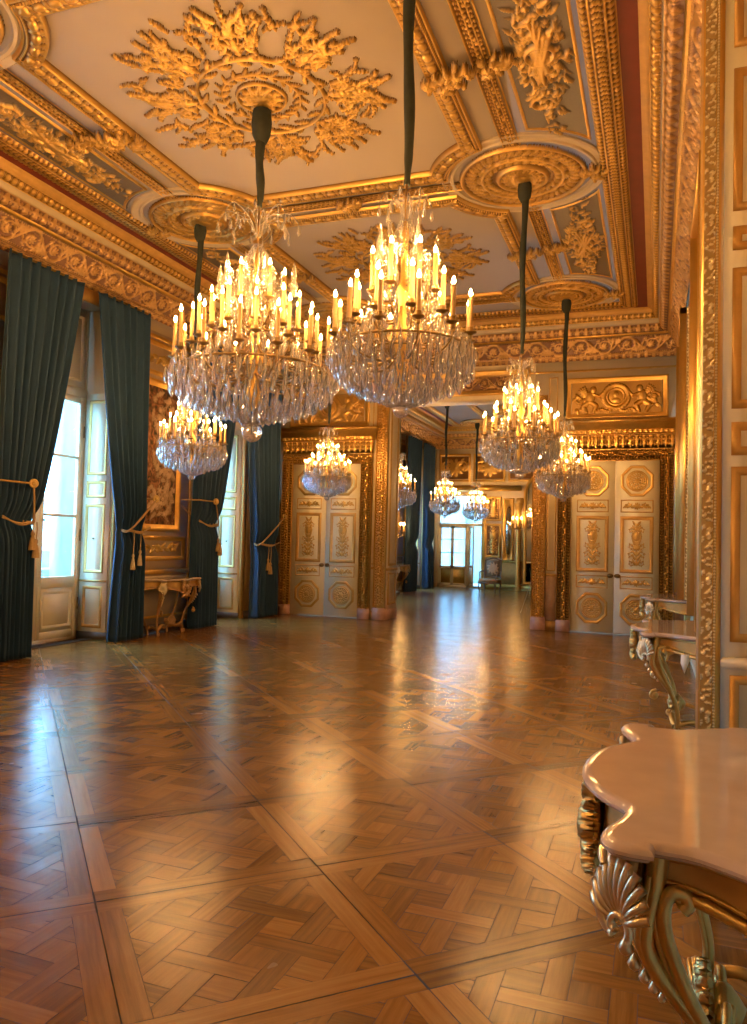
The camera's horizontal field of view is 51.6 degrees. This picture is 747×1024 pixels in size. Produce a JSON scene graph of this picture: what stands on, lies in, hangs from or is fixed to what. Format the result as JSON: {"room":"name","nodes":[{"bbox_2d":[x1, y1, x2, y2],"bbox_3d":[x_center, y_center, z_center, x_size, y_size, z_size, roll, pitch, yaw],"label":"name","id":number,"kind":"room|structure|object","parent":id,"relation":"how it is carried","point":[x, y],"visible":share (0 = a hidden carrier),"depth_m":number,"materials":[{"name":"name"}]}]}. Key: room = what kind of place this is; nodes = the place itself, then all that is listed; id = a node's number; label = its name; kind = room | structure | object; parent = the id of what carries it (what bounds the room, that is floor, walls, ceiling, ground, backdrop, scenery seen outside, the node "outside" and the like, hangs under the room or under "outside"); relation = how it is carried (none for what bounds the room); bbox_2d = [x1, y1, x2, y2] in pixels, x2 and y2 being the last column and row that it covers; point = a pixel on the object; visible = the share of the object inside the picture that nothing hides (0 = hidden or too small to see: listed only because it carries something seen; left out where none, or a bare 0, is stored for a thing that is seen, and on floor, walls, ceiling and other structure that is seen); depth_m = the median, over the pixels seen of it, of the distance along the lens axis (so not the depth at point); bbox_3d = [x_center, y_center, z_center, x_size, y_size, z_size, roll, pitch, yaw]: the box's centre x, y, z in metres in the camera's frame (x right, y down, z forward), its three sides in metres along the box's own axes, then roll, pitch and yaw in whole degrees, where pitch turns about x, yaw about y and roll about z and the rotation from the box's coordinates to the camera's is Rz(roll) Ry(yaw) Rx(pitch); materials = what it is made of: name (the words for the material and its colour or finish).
{"room":"historic interior","nodes":[
{"label":"historic interior","id":0,"kind":"room"},
{"bbox_2d":[0,241,435,632],"bbox_3d":[-3.546,-0.911,14.127,0.680,5.950,33.000,1,-2,20],"label":"wall","id":1,"kind":"structure","parent":0,"point":[95,385],"depth_m":12.13,"materials":[{"name":"beige paint"}]},
{"bbox_2d":[0,264,7,386],"bbox_3d":[-5.045,-0.679,8.940,0.071,5.000,2.380,1,-2,20],"label":"trim","id":2,"kind":"structure","parent":1,"relation":"attached to","point":[3,269],"depth_m":9.80,"materials":[{"name":"paint"}]},
{"bbox_2d":[31,287,115,644],"bbox_3d":[-4.591,-0.680,11.143,0.690,5.200,2.055,1,-2,20],"label":"window","id":3,"kind":"structure","parent":1,"relation":"in","point":[73,606],"depth_m":11.91,"materials":[{"name":"beige paint"}]},
{"bbox_2d":[0,131,304,373],"bbox_3d":[-4.832,-3.788,7.810,1.141,0.777,19.360,1,-2,20],"label":"trim","id":4,"kind":"structure","parent":1,"relation":"attached to","point":[46,213],"depth_m":10.68,"materials":[{"name":"paint"}]},
{"bbox_2d":[142,377,182,531],"bbox_3d":[-3.537,-0.931,12.979,0.065,2.520,1.070,1,-2,20],"label":"tapestry","id":5,"kind":"object","parent":1,"relation":"attached to","point":[164,515],"visible":0.73,"depth_m":12.94},
{"bbox_2d":[142,330,191,634],"bbox_3d":[-3.582,-0.483,12.947,0.071,5.000,2.000,1,-2,20],"label":"trim","id":6,"kind":"structure","parent":1,"relation":"attached to","point":[166,552],"depth_m":13.10,"materials":[{"name":"paint"}]},
{"bbox_2d":[185,344,247,626],"bbox_3d":[-3.242,-0.500,14.840,0.690,5.200,2.055,1,-2,20],"label":"window","id":7,"kind":"structure","parent":1,"relation":"in","point":[229,518],"depth_m":15.59,"materials":[{"name":"glass"}]},
{"bbox_2d":[243,479,275,610],"bbox_3d":[-2.361,-0.318,16.351,0.030,5.000,1.360,1,-2,20],"label":"trim","id":8,"kind":"structure","parent":1,"relation":"attached to","point":[247,542],"depth_m":15.77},
{"bbox_2d":[396,439,405,585],"bbox_3d":[-0.340,-0.148,21.871,0.040,4.800,8.200,1,-2,20],"label":"trim","id":9,"kind":"structure","parent":1,"relation":"attached to","point":[401,513],"depth_m":25.32,"materials":[{"name":"gold metal"}]},
{"bbox_2d":[403,436,423,588],"bbox_3d":[1.126,0.084,26.805,0.690,5.200,2.155,1,-2,20],"label":"window","id":10,"kind":"structure","parent":1,"relation":"in","point":[419,540],"depth_m":27.53,"materials":[{"name":"beige paint"}]},
{"bbox_2d":[401,406,458,448],"bbox_3d":[0.837,-3.030,23.340,1.141,0.777,12.260,1,-2,20],"label":"trim","id":11,"kind":"structure","parent":1,"relation":"attached to","point":[425,423],"depth_m":26.22,"materials":[{"name":"paint"}]},
{"bbox_2d":[0,0,689,428],"bbox_3d":[0.867,-3.838,12.925,10.370,0.370,33.900,1,-2,20],"label":"ceiling","id":12,"kind":"structure","parent":0,"point":[149,105],"depth_m":8.11,"materials":[{"name":"paint"}]},
{"bbox_2d":[156,224,227,479],"bbox_3d":[-2.433,-2.193,10.564,0.950,3.532,0.960,1,-2,20],"label":"chandelier","id":13,"kind":"object","parent":12,"relation":"hanging from","point":[174,449],"visible":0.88,"depth_m":10.41,"materials":[{"name":"clear glass"}]},
{"bbox_2d":[163,106,339,441],"bbox_3d":[-1.164,-2.363,7.684,1.688,3.355,1.700,1,-2,20],"label":"chandelier","id":14,"kind":"object","parent":12,"relation":"hanging from","point":[258,368],"visible":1,"depth_m":7.41,"materials":[{"name":"gold metal"}]},
{"bbox_2d":[172,316,176,350],"bbox_3d":[-1.929,-1.712,7.501,0.038,0.404,0.039,1,-2,20],"label":"candle","id":15,"kind":"object","parent":14,"relation":"on","point":[175,319],"depth_m":7.49,"materials":[{"name":"yellow wax"}]},
{"bbox_2d":[179,304,182,341],"bbox_3d":[-1.792,-1.738,7.190,0.041,0.404,0.037,1,-2,20],"label":"candle","id":16,"kind":"object","parent":14,"relation":"on","point":[180,312],"depth_m":7.18,"materials":[{"name":"yellow wax"}]},
{"bbox_2d":[182,324,186,357],"bbox_3d":[-1.920,-1.717,7.843,0.039,0.404,0.038,1,-2,20],"label":"candle","id":17,"kind":"object","parent":14,"relation":"on","point":[184,331],"depth_m":7.83,"materials":[{"name":"yellow wax"}]},
{"bbox_2d":[190,302,194,336],"bbox_3d":[-1.771,-1.865,7.555,0.036,0.395,0.042,1,-2,20],"label":"candle","id":18,"kind":"object","parent":14,"relation":"on","point":[192,309],"depth_m":7.54,"materials":[{"name":"yellow wax"}]},
{"bbox_2d":[197,294,200,329],"bbox_3d":[-1.640,-1.863,7.269,0.039,0.395,0.040,1,-2,20],"label":"candle","id":19,"kind":"object","parent":14,"relation":"on","point":[199,301],"depth_m":7.26,"materials":[{"name":"yellow wax"}]},
{"bbox_2d":[201,299,206,337],"bbox_3d":[-1.528,-1.727,6.970,0.038,0.404,0.040,1,-2,20],"label":"candle","id":20,"kind":"object","parent":14,"relation":"on","point":[204,309],"depth_m":6.96,"materials":[{"name":"yellow wax"}]},
{"bbox_2d":[210,286,213,319],"bbox_3d":[-1.561,-1.999,7.461,0.040,0.395,0.038,1,-2,20],"label":"candle","id":21,"kind":"object","parent":14,"relation":"on","point":[211,293],"depth_m":7.45,"materials":[{"name":"yellow wax"}]},
{"bbox_2d":[220,286,224,323],"bbox_3d":[-1.384,-1.874,7.083,0.040,0.395,0.042,1,-2,20],"label":"candle","id":22,"kind":"object","parent":14,"relation":"on","point":[222,297],"depth_m":7.07,"materials":[{"name":"yellow wax"}]},
{"bbox_2d":[226,278,230,312],"bbox_3d":[-1.362,-2.021,7.273,0.039,0.395,0.042,1,-2,20],"label":"candle","id":23,"kind":"object","parent":14,"relation":"on","point":[229,281],"depth_m":7.26,"materials":[{"name":"yellow wax"}]},
{"bbox_2d":[237,296,241,333],"bbox_3d":[-1.192,-1.737,6.884,0.040,0.405,0.040,1,-2,20],"label":"candle","id":24,"kind":"object","parent":14,"relation":"on","point":[239,322],"depth_m":6.87,"materials":[{"name":"yellow wax"}]},
{"bbox_2d":[238,256,242,291],"bbox_3d":[-1.275,-2.261,7.415,0.041,0.385,0.042,1,-2,20],"label":"candle","id":25,"kind":"object","parent":14,"relation":"on","point":[240,269],"depth_m":7.40,"materials":[{"name":"yellow wax"}]},
{"bbox_2d":[254,287,257,324],"bbox_3d":[-1.069,-1.859,7.055,0.039,0.395,0.042,1,-2,20],"label":"candle","id":26,"kind":"object","parent":14,"relation":"on","point":[256,291],"depth_m":7.04,"materials":[{"name":"brown wax"}]},
{"bbox_2d":[255,276,258,295],"bbox_3d":[-1.095,-2.016,7.230,0.038,0.394,0.036,1,-2,20],"label":"candle","id":27,"kind":"object","parent":14,"relation":"on","point":[256,284],"depth_m":7.22,"materials":[{"name":"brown wax"}]},
{"bbox_2d":[268,258,271,291],"bbox_3d":[-0.999,-2.265,7.450,0.041,0.385,0.042,1,-2,20],"label":"candle","id":28,"kind":"object","parent":14,"relation":"on","point":[270,266],"depth_m":7.44,"materials":[{"name":"yellow wax"}]},
{"bbox_2d":[275,299,279,336],"bbox_3d":[-0.859,-1.728,6.954,0.037,0.405,0.042,1,-2,20],"label":"candle","id":29,"kind":"object","parent":14,"relation":"on","point":[277,334],"depth_m":6.94,"materials":[{"name":"brown wax"}]},
{"bbox_2d":[281,284,285,318],"bbox_3d":[-0.856,-1.990,7.353,0.037,0.394,0.039,1,-2,20],"label":"candle","id":30,"kind":"object","parent":14,"relation":"on","point":[283,291],"depth_m":7.34,"materials":[{"name":"brown wax"}]},
{"bbox_2d":[283,269,286,300],"bbox_3d":[-0.884,-2.242,7.699,0.037,0.385,0.042,1,-2,20],"label":"candle","id":31,"kind":"object","parent":14,"relation":"on","point":[284,276],"depth_m":7.68,"materials":[{"name":"brown wax"}]},
{"bbox_2d":[287,294,291,329],"bbox_3d":[-0.780,-1.844,7.193,0.037,0.395,0.042,1,-2,20],"label":"candle","id":32,"kind":"object","parent":14,"relation":"on","point":[289,302],"depth_m":7.18,"materials":[{"name":"brown wax"}]},
{"bbox_2d":[297,291,300,324],"bbox_3d":[-0.732,-1.989,7.597,0.039,0.394,0.038,1,-2,20],"label":"candle","id":33,"kind":"object","parent":14,"relation":"on","point":[298,294],"depth_m":7.58,"materials":[{"name":"brown wax"}]},
{"bbox_2d":[304,322,307,353],"bbox_3d":[-0.706,-1.797,8.052,0.041,0.395,0.042,1,-2,20],"label":"candle","id":34,"kind":"object","parent":14,"relation":"on","point":[305,329],"depth_m":8.04,"materials":[{"name":"brown wax"}]},
{"bbox_2d":[308,308,312,344],"bbox_3d":[-0.586,-1.702,7.160,0.037,0.405,0.042,1,-2,20],"label":"candle","id":35,"kind":"object","parent":14,"relation":"on","point":[310,315],"depth_m":7.15,"materials":[{"name":"brown wax"}]},
{"bbox_2d":[311,302,313,336],"bbox_3d":[-0.598,-1.837,7.450,0.037,0.395,0.041,1,-2,20],"label":"candle","id":36,"kind":"object","parent":14,"relation":"on","point":[312,302],"depth_m":7.44,"materials":[{"name":"brown wax"}]},
{"bbox_2d":[314,313,318,347],"bbox_3d":[-0.570,-1.803,7.760,0.040,0.394,0.037,1,-2,20],"label":"candle","id":37,"kind":"object","parent":14,"relation":"on","point":[317,317],"depth_m":7.75,"materials":[{"name":"brown wax"}]},
{"bbox_2d":[318,335,321,365],"bbox_3d":[-0.560,-1.675,8.118,0.036,0.404,0.042,1,-2,20],"label":"candle","id":38,"kind":"object","parent":14,"relation":"on","point":[320,341],"depth_m":8.11,"materials":[{"name":"brown wax"}]},
{"bbox_2d":[327,318,330,347],"bbox_3d":[-0.432,-1.685,7.463,0.040,0.404,0.038,1,-2,20],"label":"candle","id":39,"kind":"object","parent":14,"relation":"on","point":[328,325],"depth_m":7.45,"materials":[{"name":"brown wax"}]},
{"bbox_2d":[302,319,351,500],"bbox_3d":[-0.858,-1.982,14.880,0.950,3.532,0.960,1,-2,20],"label":"chandelier","id":40,"kind":"object","parent":12,"relation":"hanging from","point":[330,481],"visible":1,"depth_m":14.71,"materials":[{"name":"clear glass"}]},
{"bbox_2d":[324,0,477,417],"bbox_3d":[0.209,-2.349,4.886,0.950,3.532,0.960,1,-2,20],"label":"chandelier","id":41,"kind":"object","parent":12,"relation":"hanging from","point":[403,350],"visible":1,"depth_m":4.71,"materials":[{"name":"gold metal"}]},
{"bbox_2d":[332,290,337,326],"bbox_3d":[-0.236,-1.241,4.765,0.031,0.269,0.033,1,-2,20],"label":"candle","id":42,"kind":"object","parent":41,"relation":"on","point":[335,299],"depth_m":4.75,"materials":[{"name":"brown wax"}]},
{"bbox_2d":[337,299,342,330],"bbox_3d":[-0.216,-1.240,4.987,0.031,0.269,0.032,1,-2,20],"label":"candle","id":43,"kind":"object","parent":41,"relation":"on","point":[340,310],"depth_m":4.98,"materials":[{"name":"brown wax"}]},
{"bbox_2d":[346,279,352,316],"bbox_3d":[-0.140,-1.250,4.566,0.033,0.269,0.034,1,-2,20],"label":"candle","id":44,"kind":"object","parent":41,"relation":"on","point":[350,288],"depth_m":4.56,"materials":[{"name":"brown wax"}]},
{"bbox_2d":[353,270,358,307],"bbox_3d":[-0.105,-1.357,4.752,0.034,0.274,0.033,1,-2,20],"label":"candle","id":45,"kind":"object","parent":41,"relation":"on","point":[356,281],"depth_m":4.74,"materials":[{"name":"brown wax"}]},
{"bbox_2d":[357,283,360,318],"bbox_3d":[-0.096,-1.342,4.964,0.032,0.274,0.034,1,-2,20],"label":"candle","id":46,"kind":"object","parent":41,"relation":"on","point":[359,302],"depth_m":4.95,"materials":[{"name":"brown wax"}]},
{"bbox_2d":[370,246,374,284],"bbox_3d":[-0.004,-1.520,4.813,0.034,0.284,0.032,1,-2,20],"label":"candle","id":47,"kind":"object","parent":41,"relation":"on","point":[372,256],"depth_m":4.80,"materials":[{"name":"yellow wax"}]},
{"bbox_2d":[374,261,379,300],"bbox_3d":[0.024,-1.355,4.586,0.033,0.274,0.033,1,-2,20],"label":"candle","id":48,"kind":"object","parent":41,"relation":"on","point":[377,273],"depth_m":4.57,"materials":[{"name":"brown wax"}]},
{"bbox_2d":[377,270,383,310],"bbox_3d":[0.041,-1.254,4.436,0.033,0.269,0.032,1,-2,20],"label":"candle","id":49,"kind":"object","parent":41,"relation":"on","point":[381,281],"depth_m":4.42,"materials":[{"name":"brown wax"}]},
{"bbox_2d":[388,315,392,340],"bbox_3d":[0.114,-1.227,5.264,0.031,0.269,0.031,1,-2,20],"label":"candle","id":50,"kind":"object","parent":41,"relation":"on","point":[390,326],"depth_m":5.25,"materials":[{"name":"brown wax"}]},
{"bbox_2d":[388,236,393,275],"bbox_3d":[0.105,-1.536,4.675,0.033,0.284,0.032,1,-2,20],"label":"candle","id":51,"kind":"object","parent":41,"relation":"on","point":[391,245],"depth_m":4.66,"materials":[{"name":"yellow wax"}]},
{"bbox_2d":[409,258,414,297],"bbox_3d":[0.228,-1.358,4.536,0.031,0.274,0.034,1,-2,20],"label":"candle","id":52,"kind":"object","parent":41,"relation":"on","point":[412,268],"depth_m":4.52,"materials":[{"name":"yellow wax"}]},
{"bbox_2d":[416,270,421,309],"bbox_3d":[0.261,-1.254,4.416,0.031,0.269,0.034,1,-2,20],"label":"candle","id":53,"kind":"object","parent":41,"relation":"on","point":[419,280],"depth_m":4.40,"materials":[{"name":"brown wax"}]},
{"bbox_2d":[416,237,422,275],"bbox_3d":[0.279,-1.537,4.669,0.034,0.284,0.031,1,-2,20],"label":"candle","id":54,"kind":"object","parent":41,"relation":"on","point":[419,245],"depth_m":4.65,"materials":[{"name":"yellow wax"}]},
{"bbox_2d":[426,267,429,291],"bbox_3d":[0.352,-1.521,4.971,0.034,0.284,0.035,1,-2,20],"label":"candle","id":55,"kind":"object","parent":41,"relation":"on","point":[427,272],"depth_m":4.96,"materials":[{"name":"yellow wax"}]},
{"bbox_2d":[433,246,437,284],"bbox_3d":[0.387,-1.521,4.804,0.034,0.284,0.032,1,-2,20],"label":"candle","id":56,"kind":"object","parent":41,"relation":"on","point":[435,255],"depth_m":4.79,"materials":[{"name":"yellow wax"}]},
{"bbox_2d":[440,266,445,304],"bbox_3d":[0.419,-1.344,4.635,0.033,0.274,0.033,1,-2,20],"label":"candle","id":57,"kind":"object","parent":41,"relation":"on","point":[443,276],"depth_m":4.62,"materials":[{"name":"brown wax"}]},
{"bbox_2d":[450,277,455,315],"bbox_3d":[0.465,-1.247,4.511,0.034,0.269,0.031,1,-2,20],"label":"candle","id":58,"kind":"object","parent":41,"relation":"on","point":[453,286],"depth_m":4.50,"materials":[{"name":"brown wax"}]},
{"bbox_2d":[468,289,472,326],"bbox_3d":[0.590,-1.226,4.693,0.031,0.269,0.031,1,-2,20],"label":"candle","id":59,"kind":"object","parent":41,"relation":"on","point":[470,299],"depth_m":4.68,"materials":[{"name":"brown wax"}]},
{"bbox_2d":[398,418,416,510],"bbox_3d":[0.622,-1.785,18.934,0.950,3.532,0.960,1,-2,20],"label":"chandelier","id":60,"kind":"object","parent":12,"relation":"hanging from","point":[405,501],"visible":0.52,"depth_m":18.72,"materials":[{"name":"clear glass"}]},
{"bbox_2d":[429,406,460,517],"bbox_3d":[2.163,-1.579,23.157,0.950,3.532,0.960,1,-2,20],"label":"chandelier","id":61,"kind":"object","parent":12,"relation":"hanging from","point":[454,507],"visible":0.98,"depth_m":23.03,"materials":[{"name":"clear glass"}]},
{"bbox_2d":[462,423,488,522],"bbox_3d":[3.602,-1.386,27.098,0.950,3.532,0.960,1,-2,20],"label":"chandelier","id":62,"kind":"object","parent":12,"relation":"hanging from","point":[468,510],"visible":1,"depth_m":26.98,"materials":[{"name":"clear glass"}]},
{"bbox_2d":[478,181,560,478],"bbox_3d":[1.741,-2.144,9.080,0.950,3.532,0.960,1,-2,20],"label":"chandelier","id":63,"kind":"object","parent":12,"relation":"hanging from","point":[521,442],"visible":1,"depth_m":8.96,"materials":[{"name":"clear glass"}]},
{"bbox_2d":[494,408,497,428],"bbox_3d":[1.391,-1.046,8.761,0.033,0.269,0.034,1,-2,20],"label":"candle","id":64,"kind":"object","parent":63,"relation":"on","point":[496,413],"depth_m":8.75,"materials":[{"name":"brown wax"}]},
{"bbox_2d":[514,384,517,405],"bbox_3d":[1.636,-1.331,8.869,0.033,0.284,0.032,1,-2,20],"label":"candle","id":65,"kind":"object","parent":63,"relation":"on","point":[516,389],"depth_m":8.86,"materials":[{"name":"brown wax"}]},
{"bbox_2d":[542,400,545,421],"bbox_3d":[1.950,-1.139,8.829,0.033,0.274,0.033,1,-2,20],"label":"candle","id":66,"kind":"object","parent":63,"relation":"on","point":[544,406],"depth_m":8.82,"materials":[{"name":"brown wax"}]},
{"bbox_2d":[535,299,591,501],"bbox_3d":[3.303,-1.935,13.359,0.950,3.532,0.960,1,-2,20],"label":"chandelier","id":67,"kind":"object","parent":12,"relation":"hanging from","point":[583,480],"visible":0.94,"depth_m":13.22,"materials":[{"name":"clear glass"}]},
{"bbox_2d":[0,587,746,1023],"bbox_3d":[0.539,2.205,12.447,11.689,0.202,34.355,1,-2,20],"label":"floor","id":68,"kind":"structure","parent":0,"point":[279,818],"depth_m":4.38,"materials":[{"name":"brown wood"}]},
{"bbox_2d":[0,247,84,662],"bbox_3d":[-4.391,-0.692,10.124,0.228,5.129,1.368,1,-2,20],"label":"curtain","id":69,"kind":"object","parent":68,"relation":"on","point":[44,303],"visible":0.99,"depth_m":9.88,"materials":[{"name":"teal fabric"}]},
{"bbox_2d":[0,479,38,557],"bbox_3d":[-4.553,0.070,9.706,0.406,1.010,0.667,1,-2,20],"label":"tieback","id":70,"kind":"object","parent":69,"relation":"attached to","point":[33,483],"visible":0.98,"depth_m":9.85,"materials":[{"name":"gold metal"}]},
{"bbox_2d":[32,638,91,648],"bbox_3d":[-4.707,1.911,11.067,0.200,0.012,1.720,1,-2,20],"label":"floor vent","id":71,"kind":"object","parent":68,"relation":"in","point":[78,639],"visible":0.68,"depth_m":11.31,"materials":[{"name":"metal"}]},
{"bbox_2d":[99,292,151,642],"bbox_3d":[-3.831,-0.619,11.678,0.226,5.134,1.246,1,-2,20],"label":"curtain","id":72,"kind":"object","parent":68,"relation":"on","point":[125,328],"visible":0.98,"depth_m":11.79,"materials":[{"name":"teal fabric"}]},
{"bbox_2d":[121,495,159,569],"bbox_3d":[-3.710,0.303,12.019,0.406,1.170,0.661,1,-2,20],"label":"tieback","id":73,"kind":"object","parent":72,"relation":"attached to","point":[155,498],"visible":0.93,"depth_m":11.89,"materials":[{"name":"gold metal"}]},
{"bbox_2d":[143,576,201,636],"bbox_3d":[-3.326,1.555,12.754,0.595,0.934,1.392,1,-2,20],"label":"console table","id":74,"kind":"object","parent":68,"relation":"on","point":[183,584],"visible":0.92,"depth_m":12.57,"materials":[{"name":"gold stone"}]},
{"bbox_2d":[187,345,243,628],"bbox_3d":[-2.883,-0.492,14.256,0.228,5.134,1.536,1,-2,20],"label":"curtain","id":75,"kind":"object","parent":68,"relation":"on","point":[203,562],"visible":0.59,"depth_m":13.87,"materials":[{"name":"teal fabric"}]},
{"bbox_2d":[181,498,221,555],"bbox_3d":[-3.040,0.261,13.825,0.361,1.030,0.842,0,-2,25],"label":"tieback","id":76,"kind":"object","parent":75,"relation":"attached to","point":[215,501],"visible":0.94,"depth_m":13.93,"materials":[{"name":"gold metal"}]},
{"bbox_2d":[247,374,281,617],"bbox_3d":[-2.312,-0.415,15.845,0.233,5.134,1.446,1,-2,20],"label":"curtain","id":77,"kind":"object","parent":68,"relation":"on","point":[264,455],"visible":0.74,"depth_m":15.92,"materials":[{"name":"teal fabric"}]},
{"bbox_2d":[254,514,286,573],"bbox_3d":[-2.232,0.651,16.075,0.406,1.270,1.044,1,-2,20],"label":"tieback","id":78,"kind":"object","parent":77,"relation":"attached to","point":[284,516],"visible":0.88,"depth_m":15.93,"materials":[{"name":"gold metal"}]},
{"bbox_2d":[396,564,409,593],"bbox_3d":[0.761,2.105,24.023,0.595,0.934,1.496,1,-2,20],"label":"console table","id":79,"kind":"object","parent":68,"relation":"on","point":[401,567],"visible":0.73,"depth_m":23.94,"materials":[{"name":"gold stone"}]},
{"bbox_2d":[403,435,421,591],"bbox_3d":[1.347,0.073,25.841,0.232,5.134,1.367,1,-2,20],"label":"curtain","id":80,"kind":"object","parent":68,"relation":"on","point":[414,467],"visible":0.91,"depth_m":25.61,"materials":[{"name":"teal fabric"}]},
{"bbox_2d":[421,443,435,588],"bbox_3d":[1.970,0.157,27.565,0.230,5.134,1.343,1,-2,20],"label":"curtain","id":81,"kind":"object","parent":68,"relation":"on","point":[429,450],"visible":0.97,"depth_m":27.31,"materials":[{"name":"teal fabric"}]},
{"bbox_2d":[478,557,501,594],"bbox_3d":[3.851,2.107,25.495,0.666,1.212,0.660,0,-3,28],"label":"armchair","id":82,"kind":"object","parent":68,"relation":"on","point":[493,568],"visible":1,"depth_m":25.65,"materials":[{"name":"beige fabric"}]},
{"bbox_2d":[577,723,746,1023],"bbox_3d":[1.011,1.274,2.388,0.726,0.904,1.740,1,-2,20],"label":"console table","id":83,"kind":"object","parent":68,"relation":"on","point":[669,817],"visible":1,"depth_m":1.99,"materials":[{"name":"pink stone"}]},
{"bbox_2d":[629,619,695,728],"bbox_3d":[2.715,1.502,7.056,0.726,0.904,1.740,1,-2,20],"label":"console table","id":84,"kind":"object","parent":68,"relation":"on","point":[655,638],"visible":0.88,"depth_m":6.58,"materials":[{"name":"gold stone"}]},
{"bbox_2d":[680,654,688,673],"bbox_3d":[2.520,1.205,6.252,0.068,0.205,0.014,1,-2,20],"label":"finial","id":85,"kind":"object","parent":84,"relation":"hanging from","point":[684,661],"visible":1,"depth_m":6.25,"materials":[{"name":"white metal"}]},
{"bbox_2d":[639,594,690,661],"bbox_3d":[4.369,1.723,11.588,0.726,0.904,1.740,1,-2,20],"label":"console table","id":86,"kind":"object","parent":68,"relation":"on","point":[653,602],"visible":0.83,"depth_m":11.06,"materials":[{"name":"gold stone"}]},
{"bbox_2d":[276,323,675,635],"bbox_3d":[1.920,-0.700,15.904,8.370,5.950,0.700,1,-2,20],"label":"wall","id":87,"kind":"structure","parent":0,"point":[543,379],"depth_m":15.06,"materials":[{"name":"gold metal"}]},
{"bbox_2d":[278,389,376,618],"bbox_3d":[-1.035,-0.208,16.472,2.378,4.860,0.255,1,-2,20],"label":"door","id":88,"kind":"structure","parent":87,"relation":"in","point":[325,562],"depth_m":16.49,"materials":[{"name":"beige paint"}]},
{"bbox_2d":[277,365,683,630],"bbox_3d":[1.899,-0.307,15.860,8.370,5.160,0.801,1,-2,20],"label":"trim","id":89,"kind":"structure","parent":87,"relation":"attached to","point":[490,382],"depth_m":15.46,"materials":[{"name":"gold metal"}]},
{"bbox_2d":[288,301,675,375],"bbox_3d":[1.665,-3.332,15.124,8.330,0.777,1.141,1,-2,20],"label":"trim","id":90,"kind":"structure","parent":87,"relation":"attached to","point":[658,344],"depth_m":14.58,"materials":[{"name":"paint"}]},
{"bbox_2d":[552,374,675,634],"bbox_3d":[4.506,-0.145,14.446,2.378,4.860,0.255,1,-2,20],"label":"door","id":91,"kind":"structure","parent":87,"relation":"in","point":[632,455],"depth_m":14.48,"materials":[{"name":"beige paint"}]},
{"bbox_2d":[434,433,530,586],"bbox_3d":[6.339,-0.109,28.009,8.370,5.950,0.500,1,-2,20],"label":"wall","id":92,"kind":"structure","parent":0,"point":[504,494],"depth_m":28.62,"materials":[{"name":"gold metal"}]},
{"bbox_2d":[437,494,482,588],"bbox_3d":[3.177,1.063,28.704,1.720,3.500,0.576,1,-2,20],"label":"window","id":93,"kind":"structure","parent":92,"relation":"in","point":[447,576],"depth_m":28.92,"materials":[{"name":"beige paint"}]},
{"bbox_2d":[435,453,532,590],"bbox_3d":[6.213,0.350,27.681,8.370,5.000,0.312,1,-2,20],"label":"trim","id":94,"kind":"structure","parent":92,"relation":"attached to","point":[516,575],"depth_m":28.23,"materials":[{"name":"gold metal"}]},
{"bbox_2d":[437,423,532,448],"bbox_3d":[6.118,-2.739,27.323,8.330,0.773,1.141,1,-2,20],"label":"trim","id":95,"kind":"structure","parent":92,"relation":"attached to","point":[467,440],"depth_m":28.56,"materials":[{"name":"paint"}]},
{"bbox_2d":[526,483,531,581],"bbox_3d":[6.288,0.629,27.704,1.600,4.048,0.001,1,-2,20],"label":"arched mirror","id":96,"kind":"object","parent":92,"relation":"attached to","point":[529,495],"depth_m":27.95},
{"bbox_3d":[4.775,-0.817,11.085,0.300,5.950,33.000,1,-2,20],"label":"wall","id":97,"kind":"structure","parent":0,"visible":0},
{"bbox_2d":[576,0,701,342],"bbox_3d":[1.920,-3.711,5.341,1.141,0.777,19.360,1,-2,20],"label":"trim","id":98,"kind":"structure","parent":97,"relation":"attached to","point":[633,105],"depth_m":7.71,"materials":[{"name":"paint"}]},
{"bbox_2d":[674,307,688,599],"bbox_3d":[4.675,-0.784,11.591,0.235,4.080,1.916,1,-2,20],"label":"wall mirror","id":99,"kind":"object","parent":97,"relation":"attached to","point":[682,344],"visible":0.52,"depth_m":10.74,"materials":[{"name":"gold glass"}]},
{"bbox_2d":[686,150,700,632],"bbox_3d":[3.111,-0.995,7.270,0.210,4.080,1.816,1,-2,20],"label":"wall mirror","id":100,"kind":"object","parent":97,"relation":"attached to","point":[695,221],"visible":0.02,"depth_m":8.06,"materials":[{"name":"gold glass"}]},
{"bbox_2d":[695,0,746,728],"bbox_3d":[1.713,-1.180,3.615,0.330,5.930,0.350,1,-2,20],"label":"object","id":101,"kind":"structure","parent":97,"relation":"attached to","point":[721,588],"depth_m":3.48,"materials":[{"name":"gold paint"}]},
{"label":"outside","id":102,"kind":"structure","parent":0,"visible":0},
{"bbox_2d":[41,550,49,576],"bbox_3d":[-28.883,2.309,31.744,44.000,0.200,120.000,1,-2,20],"label":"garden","id":103,"kind":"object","parent":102,"point":[45,553],"depth_m":53.62,"materials":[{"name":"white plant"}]},
{"bbox_2d":[441,496,481,582],"bbox_3d":[7.177,-1.272,34.154,22.000,9.200,3.100,1,-2,20],"label":"wall","id":104,"kind":"structure","parent":103,"relation":"on","point":[459,533],"depth_m":33.69,"materials":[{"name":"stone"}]},
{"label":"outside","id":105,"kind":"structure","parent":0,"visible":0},
{"bbox_3d":[-0.884,2.325,15.129,20.000,0.200,40.400,1,-2,20],"label":"terrace","id":106,"kind":"object","parent":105,"visible":0},
{"bbox_2d":[41,568,48,576],"bbox_3d":[-5.038,1.612,15.614,0.250,1.050,34.000,1,-2,20],"label":"balustrade","id":107,"kind":"object","parent":106,"relation":"on","point":[44,571],"depth_m":13.44,"materials":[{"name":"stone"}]},
{"bbox_2d":[49,400,77,576],"bbox_3d":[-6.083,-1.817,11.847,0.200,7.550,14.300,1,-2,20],"label":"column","id":108,"kind":"structure","parent":106,"relation":"on","point":[61,537],"depth_m":13.49,"materials":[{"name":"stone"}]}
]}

